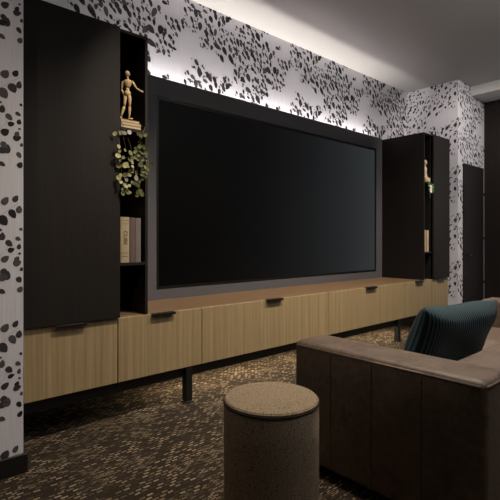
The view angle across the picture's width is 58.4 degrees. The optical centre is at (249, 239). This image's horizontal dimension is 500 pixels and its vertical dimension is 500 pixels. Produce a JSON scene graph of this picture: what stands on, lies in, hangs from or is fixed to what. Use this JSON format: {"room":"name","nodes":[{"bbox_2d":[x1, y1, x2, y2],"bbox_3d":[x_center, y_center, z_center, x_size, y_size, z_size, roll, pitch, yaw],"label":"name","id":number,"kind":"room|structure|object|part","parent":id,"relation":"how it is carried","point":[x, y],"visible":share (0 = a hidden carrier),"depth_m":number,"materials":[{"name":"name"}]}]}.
{"room":"home theater","nodes":[
{"label":"home theater","id":0,"kind":"room"},
{"bbox_2d":[0,0,23,459],"bbox_3d":[-2.386,-0.460,1.458,2.786,3.019,0.964,0,0,-42],"label":"wall","id":1,"kind":"structure","parent":0,"point":[11,11],"depth_m":1.99,"materials":[{"name":"paper"}]},
{"bbox_2d":[0,448,27,479],"bbox_3d":[-2.343,1.008,1.421,2.800,0.085,0.878,0,0,-42],"label":"baseboard","id":2,"kind":"structure","parent":1,"relation":"attached to","point":[11,466],"depth_m":1.99,"materials":[{"name":"black wood"}]},
{"bbox_2d":[0,321,413,499],"bbox_3d":[1.532,1.100,1.410,8.765,0.100,6.260,0,0,-42],"label":"floor","id":3,"kind":"structure","parent":0,"point":[141,443],"depth_m":2.29,"materials":[{"name":"carpet"}]},
{"bbox_2d":[23,318,116,403],"bbox_3d":[-1.165,0.632,2.612,0.539,0.372,0.668,0,0,-42],"label":"drawer front","id":4,"kind":"object","parent":3,"relation":"on","point":[58,360],"visible":0.66,"depth_m":2.37,"materials":[{"name":"beige wood"}]},
{"bbox_3d":[-0.957,0.454,2.379,0.166,0.016,0.042,0,0,-42],"label":"handle","id":5,"kind":"part","parent":4,"relation":"part of","materials":[{"name":"black metal"}]},
{"bbox_2d":[120,276,431,316],"bbox_3d":[0.385,0.457,4.029,4.741,0.022,0.622,0,0,-42],"label":"countertop","id":6,"kind":"structure","parent":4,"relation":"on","point":[173,304],"depth_m":3.59,"materials":[{"name":"brown wood"}]},
{"bbox_2d":[23,0,147,329],"bbox_3d":[-1.094,-0.386,2.678,0.731,1.663,0.661,0,0,-42],"label":"tall cabinet","id":7,"kind":"object","parent":6,"relation":"on","point":[76,64],"visible":0.84,"depth_m":2.39,"materials":[{"name":"black wood"}]},
{"bbox_2d":[120,217,128,262],"bbox_3d":[-0.783,-0.002,2.667,0.056,0.266,0.171,0,0,-42],"label":"book","id":8,"kind":"object","parent":7,"relation":"on","point":[124,221],"visible":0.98,"depth_m":2.60,"materials":[{"name":"beige paper"}]},
{"bbox_2d":[120,124,140,129],"bbox_3d":[-0.751,-0.665,2.690,0.130,0.019,0.160,0,0,-42],"label":"book","id":9,"kind":"object","parent":7,"relation":"on","point":[121,125],"visible":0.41,"depth_m":2.63,"materials":[{"name":"beige paper"}]},
{"bbox_2d":[120,121,140,126],"bbox_3d":[-0.750,-0.683,2.694,0.129,0.017,0.156,0,0,-42],"label":"book","id":10,"kind":"object","parent":9,"relation":"on","point":[123,122],"visible":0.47,"depth_m":2.63,"materials":[{"name":"beige paper"}]},
{"bbox_2d":[120,118,139,123],"bbox_3d":[-0.755,-0.701,2.692,0.122,0.017,0.152,0,0,-42],"label":"book","id":11,"kind":"object","parent":10,"relation":"on","point":[121,119],"visible":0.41,"depth_m":2.63,"materials":[{"name":"beige paper"}]},
{"bbox_2d":[120,71,142,119],"bbox_3d":[-0.702,-0.859,2.653,0.147,0.292,0.037,0,0,3],"label":"mannequin","id":12,"kind":"object","parent":11,"relation":"on","point":[127,83],"visible":0.98,"depth_m":2.65},
{"bbox_2d":[129,217,134,261],"bbox_3d":[-0.748,-0.001,2.699,0.036,0.264,0.170,0,0,-42],"label":"book","id":13,"kind":"object","parent":7,"relation":"on","point":[131,220],"visible":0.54,"depth_m":2.63,"materials":[{"name":"paper"}]},
{"bbox_3d":[-1.101,-1.209,2.686,0.695,0.018,0.641,0,0,-42],"label":"panel","id":14,"kind":"part","parent":7,"relation":"part of","materials":[{"name":"black wood"}]},
{"bbox_2d":[120,262,144,265],"bbox_3d":[-0.902,0.141,2.858,0.169,0.018,0.629,0,0,-42],"label":"shelf","id":15,"kind":"object","parent":7,"relation":"attached to","point":[128,263],"depth_m":2.63,"materials":[{"name":"black wood"}]},
{"bbox_2d":[120,126,144,142],"bbox_3d":[-0.902,-0.646,2.858,0.169,0.018,0.629,0,0,-42],"label":"shelf","id":16,"kind":"object","parent":7,"relation":"attached to","point":[132,137],"depth_m":2.72,"materials":[{"name":"black wood"}]},
{"bbox_2d":[113,122,153,196],"bbox_3d":[-0.809,-0.511,2.738,0.258,0.521,0.464,0,0,-42],"label":"trailing plant","id":17,"kind":"object","parent":7,"relation":"on","point":[138,150],"visible":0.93,"depth_m":2.58,"materials":[{"name":"green plant"}]},
{"bbox_3d":[-0.824,-0.521,2.688,0.050,0.499,0.389,0,0,-31],"label":"stem","id":18,"kind":"part","parent":17,"relation":"part of","materials":[{"name":"brown"}]},
{"bbox_3d":[-0.835,-0.386,2.923,0.018,1.663,0.641,0,0,-42],"label":"panel","id":19,"kind":"part","parent":7,"relation":"part of","materials":[{"name":"black wood"}]},
{"bbox_2d":[135,218,140,261],"bbox_3d":[-0.721,0.001,2.724,0.036,0.262,0.170,0,0,-42],"label":"book","id":20,"kind":"object","parent":7,"relation":"on","point":[137,220],"visible":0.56,"depth_m":2.66,"materials":[{"name":"paper"}]},
{"bbox_2d":[382,132,449,279],"bbox_3d":[1.947,-0.377,5.397,0.593,1.645,0.661,0,0,-42],"label":"tall cabinet","id":21,"kind":"object","parent":6,"relation":"on","point":[408,208],"visible":0.85,"depth_m":5.15,"materials":[{"name":"black wood"}]},
{"bbox_3d":[1.726,-0.377,5.213,0.018,1.645,0.641,0,0,-42],"label":"panel","id":22,"kind":"part","parent":21,"relation":"part of","materials":[{"name":"black wood"}]},
{"bbox_2d":[426,230,428,251],"bbox_3d":[1.964,0.010,5.110,0.046,0.243,0.151,0,0,-42],"label":"book","id":23,"kind":"object","parent":21,"relation":"on","point":[427,231],"visible":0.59,"depth_m":5.05,"materials":[{"name":"beige paper"}]},
{"bbox_2d":[425,160,429,181],"bbox_3d":[1.996,-0.783,5.081,0.100,0.255,0.063,0,0,-42],"label":"figurine","id":24,"kind":"object","parent":21,"relation":"on","point":[426,177],"visible":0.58,"depth_m":5.05,"materials":[{"name":"beige paint"}]},
{"bbox_3d":[1.940,-1.191,5.404,0.557,0.018,0.641,0,0,-42],"label":"panel","id":25,"kind":"part","parent":21,"relation":"part of","materials":[{"name":"black wood"}]},
{"bbox_2d":[426,180,433,194],"bbox_3d":[1.962,-0.597,5.097,0.139,0.239,0.254,0,0,-42],"label":"trailing plant","id":26,"kind":"object","parent":21,"relation":"on","point":[431,186],"visible":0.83,"depth_m":5.00,"materials":[{"name":"green plant"}]},
{"bbox_3d":[2.155,-0.377,5.596,0.018,1.645,0.641,0,0,-42],"label":"panel","id":27,"kind":"part","parent":21,"relation":"part of","materials":[{"name":"black wood"}]},
{"bbox_3d":[2.232,-0.378,5.221,0.401,1.643,0.019,0,0,-42],"label":"door","id":28,"kind":"part","parent":21,"relation":"part of","materials":[{"name":"black wood"}]},
{"bbox_2d":[117,308,201,382],"bbox_3d":[-0.744,0.632,2.989,0.588,0.372,0.668,0,0,-42],"label":"drawer front","id":29,"kind":"object","parent":3,"relation":"on","point":[160,342],"visible":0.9,"depth_m":2.73,"materials":[{"name":"beige wood"}]},
{"bbox_3d":[-0.535,0.454,2.756,0.160,0.016,0.042,0,0,-42],"label":"handle","id":30,"kind":"part","parent":29,"relation":"part of","materials":[{"name":"black metal"}]},
{"bbox_2d":[23,315,416,414],"bbox_3d":[0.399,0.934,4.013,4.725,0.232,0.634,0,0,-42],"label":"cabinet frame","id":31,"kind":"object","parent":3,"relation":"on","point":[186,373],"visible":0.44,"depth_m":2.88,"materials":[{"name":"black metal"}]},
{"bbox_3d":[-0.408,0.930,2.909,0.048,0.223,0.048,0,0,-42],"label":"leg","id":32,"kind":"part","parent":31,"relation":"part of","materials":[{"name":"black metal"}]},
{"bbox_3d":[1.530,0.930,4.643,0.048,0.223,0.048,0,0,-42],"label":"leg","id":33,"kind":"part","parent":31,"relation":"part of","materials":[{"name":"black metal"}]},
{"bbox_2d":[201,292,328,363],"bbox_3d":[-0.025,0.632,3.631,1.335,0.372,0.668,0,0,-42],"label":"drawer front","id":34,"kind":"object","parent":3,"relation":"on","point":[228,330],"visible":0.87,"depth_m":3.31,"materials":[{"name":"beige wood"}]},
{"bbox_3d":[0.183,0.454,3.398,0.166,0.016,0.042,0,0,-42],"label":"handle","id":35,"kind":"part","parent":34,"relation":"part of","materials":[{"name":"black metal"}]},
{"bbox_2d":[223,382,319,499],"bbox_3d":[0.080,0.815,1.688,0.364,0.463,0.364,0,0,-42],"label":"ottoman","id":36,"kind":"object","parent":3,"relation":"on","point":[271,429],"visible":1,"depth_m":1.54,"materials":[{"name":"brown fabric"}]},
{"bbox_2d":[329,283,404,334],"bbox_3d":[0.946,0.632,4.500,1.268,0.372,0.668,0,0,-42],"label":"drawer front","id":37,"kind":"object","parent":3,"relation":"on","point":[350,309],"visible":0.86,"depth_m":4.21,"materials":[{"name":"beige wood"}]},
{"bbox_2d":[296,297,499,499],"bbox_3d":[1.395,0.761,2.600,2.420,0.578,0.864,0,0,-42],"label":"sofa","id":38,"kind":"object","parent":3,"relation":"on","point":[398,424],"visible":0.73,"depth_m":1.71,"materials":[{"name":"brown leather"}]},
{"bbox_2d":[404,300,496,360],"bbox_3d":[1.044,0.494,2.329,0.622,0.341,0.245,0,0,-33],"label":"throw pillow","id":39,"kind":"object","parent":38,"relation":"on","point":[456,332],"visible":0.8,"depth_m":2.20,"materials":[{"name":"teal fabric"}]},
{"bbox_2d":[482,327,499,349],"bbox_3d":[1.696,0.767,2.999,0.976,0.185,0.650,0,0,-42],"label":"seat cushion","id":40,"kind":"object","parent":38,"relation":"on","point":[493,338],"depth_m":3.06,"materials":[{"name":"brown leather"}]},
{"bbox_3d":[2.210,0.746,3.331,0.225,0.548,0.860,0,0,-42],"label":"arm","id":41,"kind":"part","parent":38,"relation":"part of","materials":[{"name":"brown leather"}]},
{"bbox_2d":[405,279,430,317],"bbox_3d":[1.640,0.632,5.120,0.588,0.372,0.668,0,0,-42],"label":"drawer front","id":42,"kind":"object","parent":3,"relation":"on","point":[417,293],"visible":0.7,"depth_m":4.86,"materials":[{"name":"beige wood"}]},
{"bbox_2d":[431,277,447,305],"bbox_3d":[2.014,0.632,5.454,0.411,0.372,0.668,0,0,-42],"label":"drawer front","id":43,"kind":"object","parent":3,"relation":"on","point":[439,287],"visible":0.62,"depth_m":5.21,"materials":[{"name":"beige wood"}]},
{"bbox_2d":[43,0,406,139],"bbox_3d":[0.216,-0.460,4.364,4.970,3.019,0.101,0,0,-42],"label":"wall","id":44,"kind":"structure","parent":0,"point":[191,43],"depth_m":4.08,"materials":[{"name":"paper"}]},
{"bbox_2d":[148,74,381,300],"bbox_3d":[0.271,-0.385,4.263,3.413,1.660,0.118,0,0,-42],"label":"surround","id":45,"kind":"object","parent":44,"relation":"attached to","point":[157,86],"visible":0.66,"depth_m":3.82,"materials":[{"name":"grey laminate"}]},
{"bbox_2d":[156,96,375,289],"bbox_3d":[0.378,-0.352,4.318,2.928,1.443,0.049,0,0,-42],"label":"television","id":46,"kind":"object","parent":45,"relation":"attached to","point":[239,199],"visible":0.96,"depth_m":3.97,"materials":[{"name":"black glass"}]},
{"bbox_2d":[192,0,499,92],"bbox_3d":[1.532,-2.019,1.410,8.765,0.100,6.260,0,0,-42],"label":"ceiling","id":47,"kind":"structure","parent":0,"point":[407,46],"depth_m":4.26,"materials":[{"name":"grey paint"}]},
{"bbox_2d":[407,80,483,304],"bbox_3d":[2.632,-0.460,6.073,0.911,3.019,0.774,0,0,-42],"label":"wall","id":48,"kind":"structure","parent":0,"point":[448,110],"depth_m":5.60,"materials":[{"name":"paper"}]},
{"bbox_2d":[463,163,483,302],"bbox_3d":[2.901,0.045,5.750,0.610,1.999,0.069,0,0,-42],"label":"door","id":49,"kind":"structure","parent":48,"relation":"in","point":[473,176],"depth_m":5.74,"materials":[{"name":"black wood"}]},
{"bbox_2d":[484,99,499,298],"bbox_3d":[5.020,-0.405,4.010,0.100,2.910,5.487,0,0,-42],"label":"wall","id":50,"kind":"structure","parent":0,"point":[492,108],"depth_m":5.94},
{"bbox_2d":[471,79,499,102],"bbox_3d":[4.827,-1.909,3.904,0.529,0.121,5.387,0,0,-42],"label":"trim","id":51,"kind":"structure","parent":50,"relation":"attached to","point":[489,91],"depth_m":5.66,"materials":[{"name":"white paint"}]}
]}

